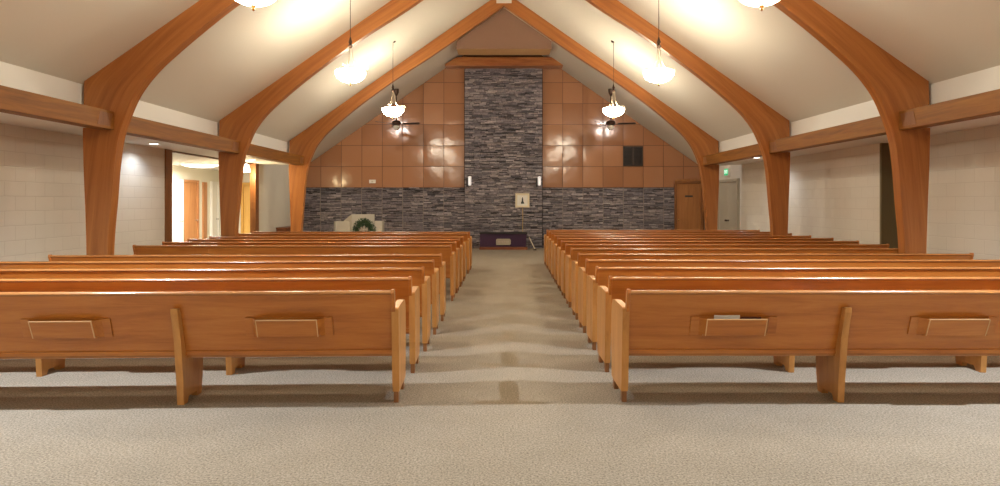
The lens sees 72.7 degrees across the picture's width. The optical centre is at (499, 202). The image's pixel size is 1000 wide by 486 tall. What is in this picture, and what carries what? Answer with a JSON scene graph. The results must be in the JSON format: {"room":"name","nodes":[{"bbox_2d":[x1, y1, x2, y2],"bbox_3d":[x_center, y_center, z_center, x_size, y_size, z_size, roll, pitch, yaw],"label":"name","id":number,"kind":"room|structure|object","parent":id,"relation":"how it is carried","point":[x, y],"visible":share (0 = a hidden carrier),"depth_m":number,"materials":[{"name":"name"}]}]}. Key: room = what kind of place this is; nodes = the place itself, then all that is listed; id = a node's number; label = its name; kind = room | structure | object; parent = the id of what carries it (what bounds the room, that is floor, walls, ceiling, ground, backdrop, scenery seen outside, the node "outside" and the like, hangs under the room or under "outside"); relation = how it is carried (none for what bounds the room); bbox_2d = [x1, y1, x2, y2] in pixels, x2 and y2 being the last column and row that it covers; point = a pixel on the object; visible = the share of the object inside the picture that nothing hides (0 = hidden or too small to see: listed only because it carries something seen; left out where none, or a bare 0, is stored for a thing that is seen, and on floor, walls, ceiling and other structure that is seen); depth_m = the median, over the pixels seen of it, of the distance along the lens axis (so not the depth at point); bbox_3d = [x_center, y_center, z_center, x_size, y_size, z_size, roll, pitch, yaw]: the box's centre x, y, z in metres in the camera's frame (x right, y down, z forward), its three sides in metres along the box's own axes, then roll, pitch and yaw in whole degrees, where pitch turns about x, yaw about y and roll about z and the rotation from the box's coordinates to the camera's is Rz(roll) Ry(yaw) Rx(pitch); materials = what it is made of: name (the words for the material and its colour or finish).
{"room":"house of worship","nodes":[
{"label":"house of worship","id":0,"kind":"room"},
{"bbox_2d":[0,123,164,260],"bbox_3d":[-6.660,0.240,4.900,0.200,2.560,16.800,0,0,0],"label":"wall","id":1,"kind":"structure","parent":0,"point":[42,194],"depth_m":10.10,"materials":[{"name":"brick"}]},
{"bbox_2d":[165,149,171,241],"bbox_3d":[-6.660,0.240,13.425,0.260,2.560,0.250,0,0,0],"label":"trim","id":2,"kind":"structure","parent":1,"relation":"attached to","point":[168,153],"depth_m":13.40,"materials":[{"name":"brown wood"}]},
{"bbox_2d":[0,61,288,152],"bbox_3d":[-5.910,-1.400,7.685,0.100,0.640,22.370,0,0,0],"label":"wall","id":3,"kind":"structure","parent":0,"point":[13,76],"depth_m":9.49,"materials":[{"name":"white paint"}]},
{"bbox_2d":[172,165,217,238],"bbox_3d":[-9.275,0.240,16.850,0.150,2.560,10.700,0,0,0],"label":"wall","id":4,"kind":"structure","parent":0,"point":[178,172],"depth_m":20.89,"materials":[{"name":"beige paint"}]},
{"bbox_2d":[172,179,183,241],"bbox_3d":[-9.158,0.430,19.250,0.144,2.180,0.780,0,0,0],"label":"door","id":5,"kind":"structure","parent":4,"relation":"in","point":[177,184],"depth_m":19.32,"materials":[{"name":"white paint"}]},
{"bbox_2d":[184,179,198,241],"bbox_3d":[-9.158,0.430,20.120,0.144,2.180,1.020,0,0,0],"label":"door","id":6,"kind":"structure","parent":4,"relation":"in","point":[191,189],"depth_m":20.19,"materials":[{"name":"brown wood"}]},
{"bbox_2d":[202,182,206,238],"bbox_3d":[-9.175,0.450,21.125,0.050,2.140,0.250,0,0,0],"label":"trim","id":7,"kind":"structure","parent":4,"relation":"attached to","point":[204,184],"depth_m":21.05,"materials":[{"name":"brown wood"}]},
{"bbox_2d":[210,181,219,236],"bbox_3d":[-9.158,0.430,21.850,0.144,2.180,0.560,0,0,0],"label":"door","id":8,"kind":"structure","parent":4,"relation":"in","point":[214,186],"depth_m":21.82,"materials":[{"name":"white paint"}]},
{"bbox_2d":[218,170,249,236],"bbox_3d":[-7.980,0.240,22.275,2.440,2.560,0.150,0,0,0],"label":"wall","id":9,"kind":"structure","parent":0,"point":[239,231],"depth_m":22.20,"materials":[{"name":"beige paint"}]},
{"bbox_2d":[241,183,249,232],"bbox_3d":[-7.950,0.440,22.138,0.960,2.160,0.144,0,0,0],"label":"door","id":10,"kind":"structure","parent":9,"relation":"in","point":[245,196],"depth_m":22.14,"materials":[{"name":"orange wood"}]},
{"bbox_2d":[244,174,249,181],"bbox_3d":[-8.050,-0.790,22.190,0.600,0.260,0.020,0,0,0],"label":"sign","id":11,"kind":"object","parent":9,"relation":"attached to","point":[246,176],"visible":0.44,"depth_m":22.18,"materials":[{"name":"white paint"}]},
{"bbox_2d":[259,164,290,231],"bbox_3d":[-6.660,0.120,20.575,0.200,2.800,4.250,0,0,0],"label":"wall","id":12,"kind":"structure","parent":0,"point":[274,195],"depth_m":19.70,"materials":[{"name":"beige paint"}]},
{"bbox_2d":[250,163,258,232],"bbox_3d":[-6.615,0.240,18.325,0.150,2.560,0.250,0,0,0],"label":"trim","id":13,"kind":"structure","parent":12,"relation":"attached to","point":[254,168],"depth_m":18.20,"materials":[{"name":"brown wood"}]},
{"bbox_2d":[0,248,999,485],"bbox_3d":[-0.950,1.570,9.700,17.100,0.100,26.800,0,0,0],"label":"floor","id":14,"kind":"structure","parent":0,"point":[509,389],"depth_m":4.82,"materials":[{"name":"beige carpet"}]},
{"bbox_2d":[0,289,405,404],"bbox_3d":[-3.217,1.084,5.243,4.900,0.872,0.591,0,0,-2],"label":"wooden pew","id":15,"kind":"object","parent":14,"relation":"on","point":[188,327],"visible":1,"depth_m":5.07,"materials":[{"name":"brown wood"}]},
{"bbox_2d":[0,276,419,376],"bbox_3d":[-3.204,1.084,6.123,4.900,0.872,0.591,0,0,-2],"label":"wooden pew","id":16,"kind":"object","parent":14,"relation":"on","point":[403,287],"visible":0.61,"depth_m":5.90,"materials":[{"name":"brown wood"}]},
{"bbox_2d":[0,267,430,351],"bbox_3d":[-3.192,1.084,7.003,4.900,0.872,0.591,0,0,-2],"label":"wooden pew","id":17,"kind":"object","parent":14,"relation":"on","point":[419,279],"visible":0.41,"depth_m":6.76,"materials":[{"name":"brown wood"}]},
{"bbox_2d":[0,259,438,334],"bbox_3d":[-3.179,1.084,7.883,4.900,0.872,0.591,0,0,-2],"label":"wooden pew","id":18,"kind":"object","parent":14,"relation":"on","point":[430,271],"visible":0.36,"depth_m":7.62,"materials":[{"name":"brown wood"}]},
{"bbox_2d":[48,253,445,320],"bbox_3d":[-3.167,1.084,8.763,4.900,0.872,0.591,0,0,-2],"label":"wooden pew","id":19,"kind":"object","parent":14,"relation":"on","point":[438,263],"visible":0.3,"depth_m":8.50,"materials":[{"name":"brown wood"}]},
{"bbox_2d":[276,226,290,231],"bbox_3d":[-6.388,1.130,20.700,0.325,0.780,1.660,0,0,0],"label":"base cabinet","id":20,"kind":"object","parent":14,"relation":"on","point":[286,228],"visible":0.19,"depth_m":19.90,"materials":[{"name":"brown wood"}]},
{"bbox_2d":[132,245,455,300],"bbox_3d":[-3.163,1.084,10.624,4.900,0.872,0.591,0,0,0],"label":"wooden pew","id":21,"kind":"object","parent":14,"relation":"on","point":[448,256],"visible":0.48,"depth_m":10.37,"materials":[{"name":"brown wood"}]},
{"bbox_2d":[162,241,459,292],"bbox_3d":[-3.150,1.084,11.505,4.900,0.872,0.591,0,0,0],"label":"wooden pew","id":22,"kind":"object","parent":14,"relation":"on","point":[454,249],"visible":0.25,"depth_m":11.22,"materials":[{"name":"brown wood"}]},
{"bbox_2d":[187,239,462,286],"bbox_3d":[-3.138,1.084,12.384,4.900,0.872,0.591,0,0,0],"label":"wooden pew","id":23,"kind":"object","parent":14,"relation":"on","point":[458,245],"visible":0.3,"depth_m":12.10,"materials":[{"name":"brown wood"}]},
{"bbox_2d":[209,236,465,280],"bbox_3d":[-3.125,1.084,13.264,4.900,0.872,0.591,0,0,0],"label":"wooden pew","id":24,"kind":"object","parent":14,"relation":"on","point":[462,242],"visible":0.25,"depth_m":13.00,"materials":[{"name":"brown wood"}]},
{"bbox_2d":[238,233,469,273],"bbox_3d":[-3.106,1.084,14.595,4.900,0.872,0.591,0,0,0],"label":"wooden pew","id":25,"kind":"object","parent":14,"relation":"on","point":[466,239],"visible":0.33,"depth_m":14.33,"materials":[{"name":"brown wood"}]},
{"bbox_2d":[334,214,383,231],"bbox_3d":[-4.353,0.945,21.036,1.539,1.150,0.455,0,0,-11],"label":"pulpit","id":26,"kind":"object","parent":14,"relation":"on","point":[347,224],"visible":0.36,"depth_m":20.96,"materials":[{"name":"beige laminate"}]},
{"bbox_2d":[252,231,471,269],"bbox_3d":[-3.095,1.084,15.425,4.900,0.872,0.591,0,0,0],"label":"wooden pew","id":27,"kind":"object","parent":14,"relation":"on","point":[469,236],"visible":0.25,"depth_m":15.13,"materials":[{"name":"brown wood"}]},
{"bbox_2d":[465,68,541,247],"bbox_3d":[0.115,-1.480,22.573,2.580,6.006,0.195,0,0,0],"label":"stone column","id":28,"kind":"structure","parent":14,"relation":"on","point":[503,106],"depth_m":22.53,"materials":[{"name":"grey stone"}]},
{"bbox_2d":[466,176,470,186],"bbox_3d":[-1.032,-0.680,22.445,0.165,0.340,0.110,0,0,0],"label":"wall sconce","id":29,"kind":"object","parent":28,"relation":"attached to","point":[468,180],"visible":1,"depth_m":22.41,"materials":[{"name":"white glass"}]},
{"bbox_2d":[445,57,562,68],"bbox_3d":[0.130,-4.570,22.360,3.840,0.280,0.600,0,0,0],"label":"wooden mantel","id":30,"kind":"object","parent":28,"relation":"on","point":[458,62],"visible":1,"depth_m":22.06,"materials":[{"name":"brown wood"}]},
{"bbox_2d":[515,193,529,206],"bbox_3d":[0.740,-0.060,22.475,0.470,0.470,0.030,0,0,0],"label":"framed picture","id":31,"kind":"object","parent":28,"relation":"attached to","point":[521,199],"visible":1,"depth_m":22.48,"materials":[{"name":"beige"}]},
{"bbox_2d":[536,176,540,186],"bbox_3d":[1.268,-0.680,22.445,0.165,0.340,0.110,0,0,0],"label":"wall sconce","id":32,"kind":"object","parent":28,"relation":"attached to","point":[538,180],"visible":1,"depth_m":22.41,"materials":[{"name":"white glass"}]},
{"bbox_2d":[479,232,527,249],"bbox_3d":[0.110,1.248,22.007,1.540,0.545,0.586,0,0,0],"label":"altar table","id":33,"kind":"object","parent":14,"relation":"on","point":[488,240],"visible":1,"depth_m":21.75,"materials":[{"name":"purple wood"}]},
{"bbox_2d":[218,0,789,236],"bbox_3d":[0.090,-2.150,14.150,11.840,7.340,0.200,0,0,0],"label":"arch","id":34,"kind":"object","parent":14,"relation":"on","point":[241,125],"visible":0.86,"depth_m":14.08,"materials":[{"name":"brown wood"}]},
{"bbox_2d":[246,144,303,164],"bbox_3d":[-5.498,-1.137,16.474,0.224,0.255,4.448,0,0,0],"label":"beam","id":35,"kind":"structure","parent":34,"relation":"attached to","point":[254,151],"depth_m":16.25,"materials":[{"name":"brown wood"}]},
{"bbox_2d":[703,144,761,164],"bbox_3d":[5.678,-1.137,16.474,0.224,0.255,4.448,0,0,0],"label":"beam","id":36,"kind":"structure","parent":34,"relation":"attached to","point":[752,151],"depth_m":16.22,"materials":[{"name":"brown wood"}]},
{"bbox_2d":[289,0,718,231],"bbox_3d":[0.110,-2.150,18.770,11.840,7.340,0.200,0,0,0],"label":"arch","id":37,"kind":"object","parent":14,"relation":"on","point":[305,144],"visible":0.88,"depth_m":18.70,"materials":[{"name":"brown wood"}]},
{"bbox_2d":[83,0,929,254],"bbox_3d":[0.090,-2.150,9.570,11.840,7.340,0.200,0,0,0],"label":"arch","id":38,"kind":"object","parent":14,"relation":"on","point":[118,87],"visible":0.84,"depth_m":9.50,"materials":[{"name":"brown wood"}]},
{"bbox_2d":[126,116,239,152],"bbox_3d":[-5.498,-1.137,11.874,0.224,0.255,4.408,0,0,0],"label":"beam","id":39,"kind":"structure","parent":38,"relation":"attached to","point":[138,127],"depth_m":11.47,"materials":[{"name":"brown wood"}]},
{"bbox_2d":[769,116,886,152],"bbox_3d":[5.678,-1.137,11.874,0.224,0.255,4.408,0,0,0],"label":"beam","id":40,"kind":"structure","parent":38,"relation":"attached to","point":[871,127],"depth_m":11.46,"materials":[{"name":"brown wood"}]},
{"bbox_2d":[544,230,759,265],"bbox_3d":[3.626,1.084,16.380,5.100,0.872,0.591,0,0,0],"label":"wooden pew","id":41,"kind":"object","parent":14,"relation":"on","point":[547,231],"visible":0.15,"depth_m":16.11,"materials":[{"name":"brown wood"}]},
{"bbox_2d":[546,231,769,269],"bbox_3d":[3.613,1.084,15.464,5.100,0.872,0.591,0,0,0],"label":"wooden pew","id":42,"kind":"object","parent":14,"relation":"on","point":[549,236],"visible":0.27,"depth_m":15.18,"materials":[{"name":"brown wood"}]},
{"bbox_2d":[548,233,791,273],"bbox_3d":[3.600,1.084,14.550,5.100,0.872,0.591,0,0,0],"label":"wooden pew","id":43,"kind":"object","parent":14,"relation":"on","point":[552,234],"visible":0.24,"depth_m":14.28,"materials":[{"name":"brown wood"}]},
{"bbox_2d":[551,235,810,278],"bbox_3d":[3.587,1.084,13.634,5.100,0.872,0.591,0,0,0],"label":"wooden pew","id":44,"kind":"object","parent":14,"relation":"on","point":[809,236],"visible":0.2,"depth_m":13.37,"materials":[{"name":"brown wood"}]},
{"bbox_2d":[554,238,833,284],"bbox_3d":[3.574,1.084,12.720,5.100,0.872,0.591,0,0,0],"label":"wooden pew","id":45,"kind":"object","parent":14,"relation":"on","point":[558,244],"visible":0.2,"depth_m":12.44,"materials":[{"name":"brown wood"}]},
{"bbox_2d":[557,240,858,290],"bbox_3d":[3.561,1.084,11.805,5.100,0.872,0.591,0,0,0],"label":"wooden pew","id":46,"kind":"object","parent":14,"relation":"on","point":[559,249],"visible":0.23,"depth_m":11.52,"materials":[{"name":"brown wood"}]},
{"bbox_2d":[561,244,889,298],"bbox_3d":[3.548,1.084,10.889,5.100,0.872,0.591,0,0,0],"label":"wooden pew","id":47,"kind":"object","parent":14,"relation":"on","point":[568,247],"visible":0.24,"depth_m":10.62,"materials":[{"name":"brown wood"}]},
{"bbox_2d":[565,248,897,307],"bbox_3d":[3.535,1.084,9.975,5.100,0.872,0.591,0,0,0],"label":"wooden pew","id":48,"kind":"object","parent":14,"relation":"on","point":[573,256],"visible":0.23,"depth_m":9.71,"materials":[{"name":"brown wood"}]},
{"bbox_2d":[571,253,973,319],"bbox_3d":[3.521,1.084,8.963,5.100,0.872,0.591,0,0,0],"label":"wooden pew","id":49,"kind":"object","parent":14,"relation":"on","point":[582,257],"visible":0.3,"depth_m":8.70,"materials":[{"name":"brown wood"}]},
{"bbox_2d":[578,259,999,332],"bbox_3d":[3.508,1.084,8.056,5.100,0.872,0.591,0,0,0],"label":"wooden pew","id":50,"kind":"object","parent":14,"relation":"on","point":[590,264],"visible":0.29,"depth_m":7.79,"materials":[{"name":"brown wood"}]},
{"bbox_2d":[586,266,999,349],"bbox_3d":[3.495,1.084,7.149,5.100,0.872,0.591,0,0,0],"label":"wooden pew","id":51,"kind":"object","parent":14,"relation":"on","point":[602,274],"visible":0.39,"depth_m":6.89,"materials":[{"name":"brown wood"}]},
{"bbox_2d":[597,276,999,372],"bbox_3d":[3.483,1.084,6.242,5.100,0.872,0.591,0,0,0],"label":"wooden pew","id":52,"kind":"object","parent":14,"relation":"on","point":[617,286],"visible":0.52,"depth_m":5.99,"materials":[{"name":"brown wood"}]},
{"bbox_2d":[611,289,999,402],"bbox_3d":[3.470,1.084,5.335,5.100,0.872,0.591,0,0,0],"label":"wooden pew","id":53,"kind":"object","parent":14,"relation":"on","point":[831,326],"visible":1,"depth_m":5.12,"materials":[{"name":"brown wood"}]},
{"bbox_2d":[714,315,739,318],"bbox_3d":[1.696,0.917,5.102,0.190,0.145,0.053,0,0,0],"label":"booklet","id":54,"kind":"object","parent":53,"relation":"on","point":[715,316],"visible":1,"depth_m":5.08,"materials":[{"name":"white paper"}]},
{"bbox_2d":[741,317,760,318],"bbox_3d":[1.879,0.924,5.107,0.145,0.132,0.059,0,0,0],"label":"hymnal","id":55,"kind":"object","parent":53,"relation":"on","point":[741,317],"visible":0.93,"depth_m":5.08,"materials":[{"name":"brown"}]},
{"bbox_3d":[-4.090,1.020,20.623,0.495,1.004,0.372,0,0,0],"label":"easel","id":56,"kind":"object","parent":14,"relation":"on","visible":0},
{"bbox_2d":[352,218,375,231],"bbox_3d":[-4.096,0.826,20.452,0.770,0.764,0.327,0,0,0],"label":"wreath","id":57,"kind":"object","parent":56,"relation":"on","point":[358,228],"visible":0.56,"depth_m":20.41,"materials":[{"name":"green plant"}]},
{"bbox_3d":[0.090,-2.150,4.690,11.840,7.340,0.200,0,0,0],"label":"arch","id":58,"kind":"object","parent":14,"relation":"on","visible":0},
{"bbox_2d":[0,85,113,129],"bbox_3d":[-5.498,-1.137,7.144,0.224,0.255,4.708,0,0,0],"label":"beam","id":59,"kind":"structure","parent":58,"relation":"attached to","point":[13,101],"depth_m":8.21,"materials":[{"name":"brown wood"}]},
{"bbox_2d":[899,89,999,129],"bbox_3d":[5.678,-1.137,7.144,0.224,0.255,4.708,0,0,0],"label":"beam","id":60,"kind":"structure","parent":58,"relation":"attached to","point":[986,104],"depth_m":8.39,"materials":[{"name":"brown wood"}]},
{"bbox_2d":[0,0,999,169],"bbox_3d":[-1.130,-3.482,9.625,16.140,4.915,26.250,0,0,0],"label":"ceiling","id":61,"kind":"structure","parent":0,"point":[766,52],"depth_m":12.26,"materials":[{"name":"white paint"}]},
{"bbox_2d":[179,163,218,167],"bbox_3d":[-8.150,-0.990,18.500,1.040,0.100,1.040,0,0,0],"label":"round ceiling light","id":62,"kind":"object","parent":61,"relation":"attached to","point":[194,165],"visible":0.96,"depth_m":18.21,"materials":[{"name":"white paint"}]},
{"bbox_2d":[172,151,252,163],"bbox_3d":[-6.650,-1.025,15.875,0.060,0.030,4.650,0,0,0],"label":"trim","id":63,"kind":"structure","parent":61,"relation":"attached to","point":[172,151],"depth_m":14.83,"materials":[{"name":"brown wood"}]},
{"bbox_2d":[244,162,250,171],"bbox_3d":[-6.620,-0.915,17.750,0.210,0.250,0.207,0,0,0],"label":"bell pendant","id":64,"kind":"object","parent":63,"relation":"hanging from","point":[246,167],"visible":0.84,"depth_m":17.69,"materials":[{"name":"white glass"}]},
{"bbox_2d":[236,0,274,10],"bbox_3d":[-2.613,-3.018,7.232,0.565,1.965,0.566,0,0,0],"label":"pendant light","id":65,"kind":"object","parent":61,"relation":"hanging from","point":[253,3],"visible":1,"depth_m":7.22,"materials":[{"name":"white glass"}]},
{"bbox_2d":[335,0,367,85],"bbox_3d":[-2.613,-3.018,11.932,0.565,1.965,0.566,0,0,0],"label":"pendant light","id":66,"kind":"object","parent":61,"relation":"hanging from","point":[348,75],"visible":1,"depth_m":11.81,"materials":[{"name":"white glass"}]},
{"bbox_2d":[382,41,404,118],"bbox_3d":[-2.613,-3.018,16.682,0.565,1.965,0.566,0,0,0],"label":"pendant light","id":67,"kind":"object","parent":61,"relation":"hanging from","point":[393,112],"visible":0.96,"depth_m":16.55,"materials":[{"name":"white glass"}]},
{"bbox_2d":[375,89,419,129],"bbox_3d":[-3.107,-2.864,21.082,1.313,1.267,1.325,0,0,0],"label":"ceiling fan","id":68,"kind":"object","parent":61,"relation":"hanging from","point":[395,123],"visible":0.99,"depth_m":20.91,"materials":[{"name":"brown wood"}]},
{"bbox_2d":[603,40,624,118],"bbox_3d":[2.807,-3.018,16.682,0.565,1.965,0.566,0,0,0],"label":"pendant light","id":69,"kind":"object","parent":61,"relation":"hanging from","point":[612,111],"visible":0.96,"depth_m":16.59,"materials":[{"name":"white glass"}]},
{"bbox_2d":[595,89,635,129],"bbox_3d":[3.513,-2.864,21.082,1.313,1.267,1.325,0,0,0],"label":"ceiling fan","id":70,"kind":"object","parent":61,"relation":"hanging from","point":[610,123],"visible":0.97,"depth_m":20.92,"materials":[{"name":"black wood"}]},
{"bbox_2d":[643,0,674,85],"bbox_3d":[2.807,-3.018,11.932,0.565,1.965,0.566,0,0,0],"label":"pendant light","id":71,"kind":"object","parent":61,"relation":"hanging from","point":[660,75],"visible":1,"depth_m":11.82,"materials":[{"name":"white glass"}]},
{"bbox_2d":[740,0,778,10],"bbox_3d":[2.807,-3.018,7.232,0.565,1.965,0.566,0,0,0],"label":"pendant light","id":72,"kind":"object","parent":61,"relation":"hanging from","point":[755,3],"visible":1,"depth_m":7.22,"materials":[{"name":"white glass"}]},
{"bbox_2d":[303,55,700,247],"bbox_3d":[0.120,-2.174,22.753,13.760,7.393,0.295,0,0,0],"label":"wall","id":73,"kind":"structure","parent":0,"point":[418,170],"depth_m":22.69,"materials":[{"name":"brown wood"}]},
{"bbox_2d":[623,146,642,165],"bbox_3d":[4.435,-1.535,22.663,0.650,0.660,0.035,0,0,0],"label":"air vent","id":74,"kind":"object","parent":73,"relation":"in","point":[632,155],"visible":1,"depth_m":22.66,"materials":[{"name":"grey metal"}]},
{"bbox_2d":[675,179,700,180],"bbox_3d":[6.270,-0.740,22.689,0.860,0.080,0.018,0,0,0],"label":"trim","id":75,"kind":"structure","parent":73,"relation":"attached to","point":[675,179],"depth_m":22.68,"materials":[{"name":"brown wood"}]},
{"bbox_2d":[674,181,703,229],"bbox_3d":[6.280,0.410,22.618,0.960,2.220,0.144,0,0,0],"label":"door","id":76,"kind":"structure","parent":73,"relation":"in","point":[688,199],"depth_m":22.62,"materials":[{"name":"brown wood"}]},
{"bbox_2d":[456,8,551,54],"bbox_3d":[0.120,-5.190,20.735,2.860,1.220,0.930,0,0,0],"label":"wall","id":77,"kind":"structure","parent":0,"point":[503,33],"depth_m":20.30,"materials":[{"name":"brown wood"}]},
{"bbox_2d":[704,165,739,229],"bbox_3d":[6.910,0.120,20.850,0.180,2.800,3.700,0,0,0],"label":"wall","id":78,"kind":"structure","parent":0,"point":[735,169],"depth_m":20.03,"materials":[{"name":"paint"}]},
{"bbox_2d":[724,168,730,175],"bbox_3d":[6.781,-0.900,20.300,0.078,0.240,0.380,0,0,0],"label":"exit sign","id":79,"kind":"object","parent":78,"relation":"attached to","point":[727,171],"visible":1,"depth_m":20.16,"materials":[{"name":"green plastic"}]},
{"bbox_2d":[717,178,739,229],"bbox_3d":[6.768,0.420,20.200,0.144,2.200,1.780,0,0,0],"label":"door","id":80,"kind":"structure","parent":78,"relation":"in","point":[729,189],"depth_m":20.06,"materials":[{"name":"beige paint"}]},
{"bbox_2d":[719,65,999,151],"bbox_3d":[6.090,-1.400,7.685,0.100,0.640,22.370,0,0,0],"label":"wall","id":81,"kind":"structure","parent":0,"point":[985,80],"depth_m":11.09,"materials":[{"name":"white paint"}]},
{"bbox_2d":[740,125,999,258],"bbox_3d":[7.075,0.240,7.750,0.750,2.560,22.500,0,0,0],"label":"wall","id":82,"kind":"structure","parent":0,"point":[835,194],"depth_m":12.16,"materials":[{"name":"paint"}]},
{"bbox_2d":[880,143,897,247],"bbox_3d":[6.975,0.240,11.970,0.550,2.560,0.060,0,0,0],"label":"curtain","id":83,"kind":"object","parent":82,"relation":"attached to","point":[888,225],"depth_m":11.94,"materials":[{"name":"brown fabric"}]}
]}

